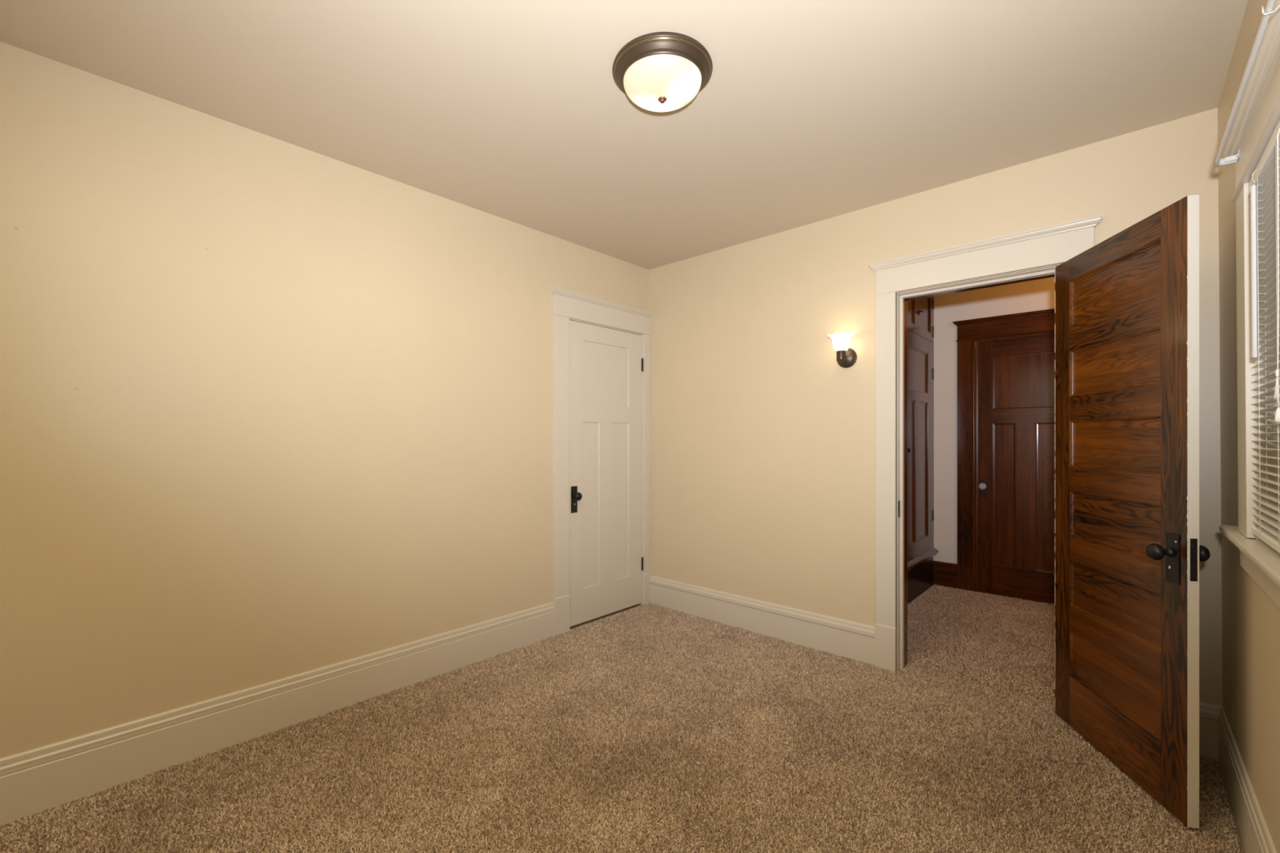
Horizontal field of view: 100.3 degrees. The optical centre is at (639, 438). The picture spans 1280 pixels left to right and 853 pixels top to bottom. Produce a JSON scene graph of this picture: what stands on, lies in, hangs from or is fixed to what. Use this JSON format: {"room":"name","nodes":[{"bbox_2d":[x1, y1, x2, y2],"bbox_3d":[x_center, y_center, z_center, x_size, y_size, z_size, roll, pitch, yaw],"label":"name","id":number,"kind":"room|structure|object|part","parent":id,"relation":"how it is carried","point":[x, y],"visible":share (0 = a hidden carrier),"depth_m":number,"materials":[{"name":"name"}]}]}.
{"room":"empty bedroom","nodes":[
{"label":"empty bedroom","id":0,"kind":"room"},
{"bbox_2d":[0,41,648,758],"bbox_3d":[-1.209,-0.019,2.827,0.130,2.572,3.901,0,0,42],"label":"wall","id":1,"kind":"structure","parent":0,"point":[272,409],"depth_m":2.21,"materials":[{"name":"beige paint"}]},
{"bbox_2d":[0,601,554,826],"bbox_3d":[-1.469,1.159,2.433,0.018,0.217,2.708,0,0,42],"label":"baseboard","id":2,"kind":"structure","parent":1,"relation":"attached to","point":[35,780],"depth_m":2.19,"materials":[{"name":"beige paint"}]},
{"bbox_2d":[549,286,653,635],"bbox_3d":[-0.285,0.151,3.816,0.198,2.232,0.988,0,0,42],"label":"door frame","id":3,"kind":"structure","parent":1,"relation":"attached to","point":[567,305],"depth_m":3.49,"materials":[{"name":"beige paint"}]},
{"bbox_3d":[-0.513,0.113,3.476,0.020,1.820,0.121,0,0,42],"label":"casing leg","id":4,"kind":"part","parent":3,"relation":"part of","materials":[{"name":"beige paint"}]},
{"bbox_3d":[0.052,0.113,4.095,0.020,1.820,0.066,0,0,42],"label":"casing leg","id":5,"kind":"part","parent":3,"relation":"part of","materials":[{"name":"beige paint"}]},
{"bbox_2d":[568,320,643,626],"bbox_3d":[-0.218,0.231,3.797,0.097,2.038,0.737,0,0,42],"label":"door","id":6,"kind":"structure","parent":1,"relation":"in","point":[606,365],"depth_m":3.77,"materials":[{"name":"beige paint"}]},
{"bbox_3d":[-0.417,0.383,3.552,0.060,0.055,0.055,0,0,42],"label":"knob","id":7,"kind":"part","parent":6,"relation":"part of","materials":[{"name":"black metal"}]},
{"bbox_3d":[-0.340,0.454,3.692,0.006,1.139,0.161,0,0,42],"label":"panel","id":8,"kind":"part","parent":6,"relation":"part of","materials":[{"name":"beige paint"}]},
{"bbox_3d":[-0.239,-0.453,3.801,0.006,0.437,0.459,0,0,42],"label":"panel","id":9,"kind":"part","parent":6,"relation":"part of","materials":[{"name":"beige paint"}]},
{"bbox_3d":[-0.248,1.136,3.810,0.035,0.228,0.457,0,0,42],"label":"rail","id":10,"kind":"part","parent":6,"relation":"part of","materials":[{"name":"beige paint"}]},
{"bbox_3d":[-0.248,-0.175,3.810,0.035,0.120,0.457,0,0,42],"label":"rail","id":11,"kind":"part","parent":6,"relation":"part of","materials":[{"name":"beige paint"}]},
{"bbox_3d":[-0.248,-0.729,3.810,0.035,0.118,0.457,0,0,42],"label":"rail","id":12,"kind":"part","parent":6,"relation":"part of","materials":[{"name":"beige paint"}]},
{"bbox_3d":[-0.142,0.454,3.908,0.006,1.139,0.170,0,0,42],"label":"panel","id":13,"kind":"part","parent":6,"relation":"part of","materials":[{"name":"beige paint"}]},
{"bbox_2d":[0,585,1244,852],"bbox_3d":[1.020,1.317,2.178,4.295,0.100,5.950,0,0,42],"label":"floor","id":14,"kind":"structure","parent":0,"point":[1237,832],"depth_m":1.96,"materials":[{"name":"brown carpet"}]},
{"bbox_2d":[0,603,1244,852],"bbox_3d":[0.059,1.258,1.893,2.997,0.018,3.600,0,0,42],"label":"carpet","id":15,"kind":"object","parent":14,"relation":"on","point":[690,633],"visible":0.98,"depth_m":2.04,"materials":[{"name":"brown carpet"}]},
{"bbox_2d":[907,296,938,603],"bbox_3d":[1.903,-0.018,4.282,0.563,2.570,1.388,0,0,42],"label":"linen cabinet","id":16,"kind":"object","parent":14,"relation":"on","point":[922,551],"visible":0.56,"depth_m":4.36,"materials":[{"name":"brown wood"}]},
{"bbox_3d":[2.059,-1.049,4.106,0.012,0.305,0.317,0,0,42],"label":"panel","id":17,"kind":"part","parent":16,"relation":"part of","materials":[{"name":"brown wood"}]},
{"bbox_3d":[2.091,0.259,4.142,0.012,1.130,0.258,0,0,42],"label":"panel","id":18,"kind":"part","parent":16,"relation":"part of","materials":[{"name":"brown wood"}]},
{"bbox_3d":[2.055,-1.048,4.109,0.024,0.432,0.454,0,0,42],"label":"door","id":19,"kind":"part","parent":16,"relation":"part of","materials":[{"name":"brown wood"}]},
{"bbox_3d":[2.213,-0.547,4.275,0.012,0.342,0.619,0,0,42],"label":"panel","id":20,"kind":"part","parent":16,"relation":"part of","materials":[{"name":"brown wood"}]},
{"bbox_3d":[2.209,0.057,4.278,0.024,1.724,0.912,0,0,42],"label":"door","id":21,"kind":"part","parent":16,"relation":"part of","materials":[{"name":"brown wood"}]},
{"bbox_3d":[2.328,0.259,4.400,0.012,1.130,0.279,0,0,42],"label":"panel","id":22,"kind":"part","parent":16,"relation":"part of","materials":[{"name":"brown wood"}]},
{"bbox_3d":[2.364,-1.048,4.447,0.024,0.432,0.454,0,0,42],"label":"door","id":23,"kind":"part","parent":16,"relation":"part of","materials":[{"name":"brown wood"}]},
{"bbox_3d":[2.368,-1.049,4.444,0.012,0.305,0.317,0,0,42],"label":"panel","id":24,"kind":"part","parent":16,"relation":"part of","materials":[{"name":"brown wood"}]},
{"bbox_2d":[907,584,1054,702],"bbox_3d":[2.492,1.257,3.385,1.615,0.020,1.903,0,0,42],"label":"carpet","id":25,"kind":"object","parent":14,"relation":"on","point":[1034,613],"visible":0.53,"depth_m":3.40,"materials":[{"name":"brown carpet"}]},
{"bbox_2d":[0,0,1248,269],"bbox_3d":[0.000,-1.355,1.678,3.465,0.100,3.836,0,0,42],"label":"ceiling","id":26,"kind":"structure","parent":0,"point":[807,112],"depth_m":1.99,"materials":[{"name":"beige paint"}]},
{"bbox_2d":[612,31,712,111],"bbox_3d":[0.079,-1.245,1.885,0.352,0.120,0.352,0,0,42],"label":"ceiling light","id":27,"kind":"object","parent":26,"relation":"attached to","point":[658,71],"visible":1,"depth_m":1.80,"materials":[{"name":"white glass"}]},
{"bbox_3d":[0.079,-1.228,1.885,0.275,0.062,0.275,0,0,42],"label":"lamp shade","id":28,"kind":"part","parent":27,"relation":"part of","materials":[{"name":"beige glass"}]},
{"bbox_2d":[648,107,1222,706],"bbox_3d":[1.276,-0.019,3.110,3.155,2.572,0.129,0,0,42],"label":"wall","id":29,"kind":"structure","parent":0,"point":[763,446],"depth_m":3.22,"materials":[{"name":"beige paint"}]},
{"bbox_2d":[827,331,857,368],"bbox_3d":[1.144,-0.501,3.035,0.150,0.183,0.159,0,0,42],"label":"wall sconce","id":30,"kind":"object","parent":29,"relation":"attached to","point":[846,357],"visible":1,"depth_m":3.01,"materials":[{"name":"white glass"}]},
{"bbox_3d":[1.141,-0.545,3.031,0.143,0.095,0.143,0,0,-25],"label":"lamp shade","id":31,"kind":"part","parent":30,"relation":"part of","materials":[{"name":"beige glass"}]},
{"bbox_3d":[1.187,-0.467,3.082,0.115,0.115,0.030,0,0,42],"label":"plate","id":32,"kind":"part","parent":30,"relation":"part of","materials":[{"name":"brown metal"}]},
{"bbox_2d":[649,575,1222,761],"bbox_3d":[1.171,1.159,3.104,3.007,0.217,0.020,0,0,42],"label":"baseboard","id":33,"kind":"structure","parent":29,"relation":"attached to","point":[855,641],"depth_m":3.33,"materials":[{"name":"beige paint"}]},
{"bbox_2d":[868,214,1102,672],"bbox_3d":[1.696,0.151,2.706,0.981,2.232,0.197,0,0,42],"label":"door frame","id":34,"kind":"structure","parent":29,"relation":"attached to","point":[1056,244],"depth_m":2.90,"materials":[{"name":"beige paint"}]},
{"bbox_3d":[1.352,0.113,2.939,0.103,1.820,0.020,0,0,42],"label":"casing leg","id":35,"kind":"part","parent":34,"relation":"part of","materials":[{"name":"beige paint"}]},
{"bbox_3d":[1.415,0.385,2.919,0.004,0.090,0.030,0,0,42],"label":"strike plate","id":36,"kind":"part","parent":34,"relation":"part of","materials":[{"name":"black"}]},
{"bbox_2d":[1054,194,1210,828],"bbox_3d":[1.845,0.234,2.079,0.166,2.034,0.744,0,0,10],"label":"door","id":37,"kind":"structure","parent":29,"relation":"in","point":[1128,553],"depth_m":1.97,"materials":[{"name":"brown wood"}]},
{"bbox_3d":[1.843,1.144,2.078,0.030,0.214,0.513,0,0,10],"label":"rail","id":38,"kind":"part","parent":37,"relation":"part of","materials":[{"name":"brown wood"}]},
{"bbox_3d":[1.843,0.785,2.078,0.030,0.106,0.513,0,0,10],"label":"rail","id":39,"kind":"part","parent":37,"relation":"part of","materials":[{"name":"brown wood"}]},
{"bbox_3d":[1.843,0.480,2.078,0.030,0.106,0.513,0,0,10],"label":"rail","id":40,"kind":"part","parent":37,"relation":"part of","materials":[{"name":"brown wood"}]},
{"bbox_3d":[1.843,0.175,2.078,0.030,0.105,0.513,0,0,10],"label":"rail","id":41,"kind":"part","parent":37,"relation":"part of","materials":[{"name":"brown wood"}]},
{"bbox_3d":[1.843,-0.131,2.078,0.030,0.105,0.513,0,0,10],"label":"rail","id":42,"kind":"part","parent":37,"relation":"part of","materials":[{"name":"brown wood"}]},
{"bbox_3d":[1.843,-0.436,2.078,0.030,0.106,0.513,0,0,10],"label":"rail","id":43,"kind":"part","parent":37,"relation":"part of","materials":[{"name":"brown wood"}]},
{"bbox_3d":[1.843,-0.735,2.078,0.030,0.096,0.513,0,0,10],"label":"rail","id":44,"kind":"part","parent":37,"relation":"part of","materials":[{"name":"brown wood"}]},
{"bbox_3d":[1.836,0.938,2.080,0.012,0.202,0.516,0,0,10],"label":"panel","id":45,"kind":"part","parent":37,"relation":"part of","materials":[{"name":"brown wood"}]},
{"bbox_3d":[1.836,0.632,2.080,0.012,0.202,0.516,0,0,10],"label":"panel","id":46,"kind":"part","parent":37,"relation":"part of","materials":[{"name":"brown wood"}]},
{"bbox_3d":[1.836,0.328,2.080,0.012,0.202,0.516,0,0,10],"label":"panel","id":47,"kind":"part","parent":37,"relation":"part of","materials":[{"name":"brown wood"}]},
{"bbox_3d":[1.836,0.022,2.080,0.012,0.204,0.516,0,0,10],"label":"panel","id":48,"kind":"part","parent":37,"relation":"part of","materials":[{"name":"brown wood"}]},
{"bbox_3d":[1.836,-0.283,2.080,0.012,0.203,0.516,0,0,10],"label":"panel","id":49,"kind":"part","parent":37,"relation":"part of","materials":[{"name":"brown wood"}]},
{"bbox_3d":[1.836,-0.588,2.080,0.012,0.201,0.516,0,0,10],"label":"panel","id":50,"kind":"part","parent":37,"relation":"part of","materials":[{"name":"brown wood"}]},
{"bbox_3d":[1.739,0.379,1.788,0.064,0.055,0.055,0,0,10],"label":"knob","id":51,"kind":"part","parent":37,"relation":"part of","materials":[{"name":"black metal"}]},
{"bbox_3d":[1.778,0.390,1.715,0.020,0.137,0.005,0,0,10],"label":"lock plate","id":52,"kind":"part","parent":37,"relation":"part of","materials":[{"name":"black metal"}]},
{"bbox_3d":[1.840,0.379,1.770,0.064,0.055,0.055,0,0,10],"label":"knob","id":53,"kind":"part","parent":37,"relation":"part of","materials":[{"name":"black metal"}]},
{"bbox_2d":[933,276,1054,564],"bbox_3d":[3.328,-0.019,4.010,3.360,2.572,0.130,0,0,42],"label":"wall","id":54,"kind":"structure","parent":0,"point":[1037,295],"depth_m":4.54,"materials":[{"name":"paint"}]},
{"bbox_2d":[933,560,957,588],"bbox_3d":[2.606,1.163,4.570,0.189,0.209,0.019,0,0,42],"label":"baseboard","id":55,"kind":"structure","parent":54,"relation":"attached to","point":[944,574],"depth_m":4.56,"materials":[{"name":"brown wood"}]},
{"bbox_2d":[952,308,1054,591],"bbox_3d":[3.009,0.141,4.181,0.986,2.251,0.048,0,0,42],"label":"door frame","id":56,"kind":"structure","parent":54,"relation":"attached to","point":[971,332],"depth_m":4.43,"materials":[{"name":"brown wood"}]},
{"bbox_3d":[2.718,0.224,4.466,0.114,2.086,0.020,0,0,42],"label":"casing leg","id":57,"kind":"part","parent":56,"relation":"part of","materials":[{"name":"brown wood"}]},
{"bbox_3d":[2.771,0.234,4.412,0.037,2.067,0.028,0,0,42],"label":"stop moulding","id":58,"kind":"part","parent":56,"relation":"part of","materials":[{"name":"brown wood"}]},
{"bbox_2d":[978,334,1054,604],"bbox_3d":[3.008,0.236,4.174,0.632,2.053,0.088,0,0,42],"label":"door","id":59,"kind":"structure","parent":54,"relation":"in","point":[1016,376],"depth_m":4.22,"materials":[{"name":"brown wood"}]},
{"bbox_3d":[2.785,0.387,4.345,0.055,0.055,0.040,0,0,42],"label":"knob","id":60,"kind":"part","parent":59,"relation":"part of","materials":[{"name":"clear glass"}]},
{"bbox_3d":[2.918,0.451,4.284,0.159,1.155,0.012,0,0,42],"label":"panel","id":61,"kind":"part","parent":59,"relation":"part of","materials":[{"name":"brown wood"}]},
{"bbox_3d":[3.028,1.145,4.195,0.438,0.236,0.030,0,0,42],"label":"rail","id":62,"kind":"part","parent":59,"relation":"part of","materials":[{"name":"brown wood"}]},
{"bbox_3d":[3.028,-0.181,4.195,0.438,0.112,0.030,0,0,42],"label":"rail","id":63,"kind":"part","parent":59,"relation":"part of","materials":[{"name":"brown wood"}]},
{"bbox_3d":[3.028,-0.730,4.195,0.438,0.120,0.030,0,0,42],"label":"rail","id":64,"kind":"part","parent":59,"relation":"part of","materials":[{"name":"brown wood"}]},
{"bbox_3d":[3.022,-0.454,4.189,0.441,0.436,0.012,0,0,42],"label":"panel","id":65,"kind":"part","parent":59,"relation":"part of","materials":[{"name":"brown wood"}]},
{"bbox_3d":[3.127,0.451,4.094,0.159,1.155,0.012,0,0,42],"label":"panel","id":66,"kind":"part","parent":59,"relation":"part of","materials":[{"name":"brown wood"}]},
{"bbox_2d":[1217,0,1279,852],"bbox_3d":[1.115,-0.019,0.716,0.144,2.572,3.662,0,0,42],"label":"wall","id":67,"kind":"structure","parent":0,"point":[1251,619],"depth_m":1.77,"materials":[{"name":"beige paint"}]},
{"bbox_2d":[1217,706,1276,852],"bbox_3d":[1.060,1.159,0.752,0.014,0.217,3.641,0,0,42],"label":"baseboard","id":68,"kind":"structure","parent":67,"relation":"attached to","point":[1255,837],"depth_m":1.69,"materials":[{"name":"beige paint"}]},
{"bbox_2d":[1218,0,1279,608],"bbox_3d":[1.447,-0.261,1.122,0.190,1.307,1.690,0,0,42],"label":"window","id":69,"kind":"structure","parent":67,"relation":"in","point":[1257,116],"depth_m":1.53,"materials":[{"name":"beige paint"}]},
{"bbox_3d":[1.815,-0.229,1.601,0.026,1.032,0.153,0,0,42],"label":"casing leg","id":70,"kind":"part","parent":69,"relation":"part of","materials":[{"name":"beige paint"}]},
{"bbox_2d":[1215,0,1279,165],"bbox_3d":[1.379,-0.865,1.177,0.056,0.044,1.290,0,0,42],"label":"curtain rod","id":71,"kind":"object","parent":69,"relation":"attached to","point":[1266,13],"visible":1,"depth_m":1.27,"materials":[{"name":"white metal"}]},
{"bbox_3d":[1.444,0.302,1.125,0.164,0.024,1.690,0,0,42],"label":"sill","id":72,"kind":"part","parent":69,"relation":"part of","materials":[{"name":"beige paint"}]},
{"bbox_2d":[1248,119,1279,553],"bbox_3d":[1.415,-0.232,1.152,0.055,1.010,1.037,0,0,42],"label":"window blind","id":73,"kind":"object","parent":69,"relation":"attached to","point":[1264,185],"visible":1,"depth_m":1.40,"materials":[{"name":"white plastic"}]},
{"bbox_3d":[1.418,-0.720,1.149,0.028,0.035,1.037,0,0,42],"label":"head rail","id":74,"kind":"part","parent":73,"relation":"part of","materials":[{"name":"white plastic"}]},
{"bbox_3d":[1.422,0.263,1.145,0.027,0.021,1.037,0,0,42],"label":"rail","id":75,"kind":"part","parent":73,"relation":"part of","materials":[{"name":"white plastic"}]},
{"bbox_3d":[1.682,-0.220,1.435,0.035,0.970,0.014,0,0,42],"label":"ladder cord","id":76,"kind":"part","parent":73,"relation":"part of","materials":[{"name":"white fabric"}]},
{"bbox_3d":[1.451,-0.393,1.216,0.009,0.634,0.036,0,0,42],"label":"lift cord","id":77,"kind":"part","parent":73,"relation":"part of","materials":[{"name":"white fabric"}]},
{"bbox_3d":[1.524,-0.220,1.260,0.035,0.970,0.014,0,0,42],"label":"ladder cord","id":78,"kind":"part","parent":73,"relation":"part of","materials":[{"name":"white fabric"}]}
]}

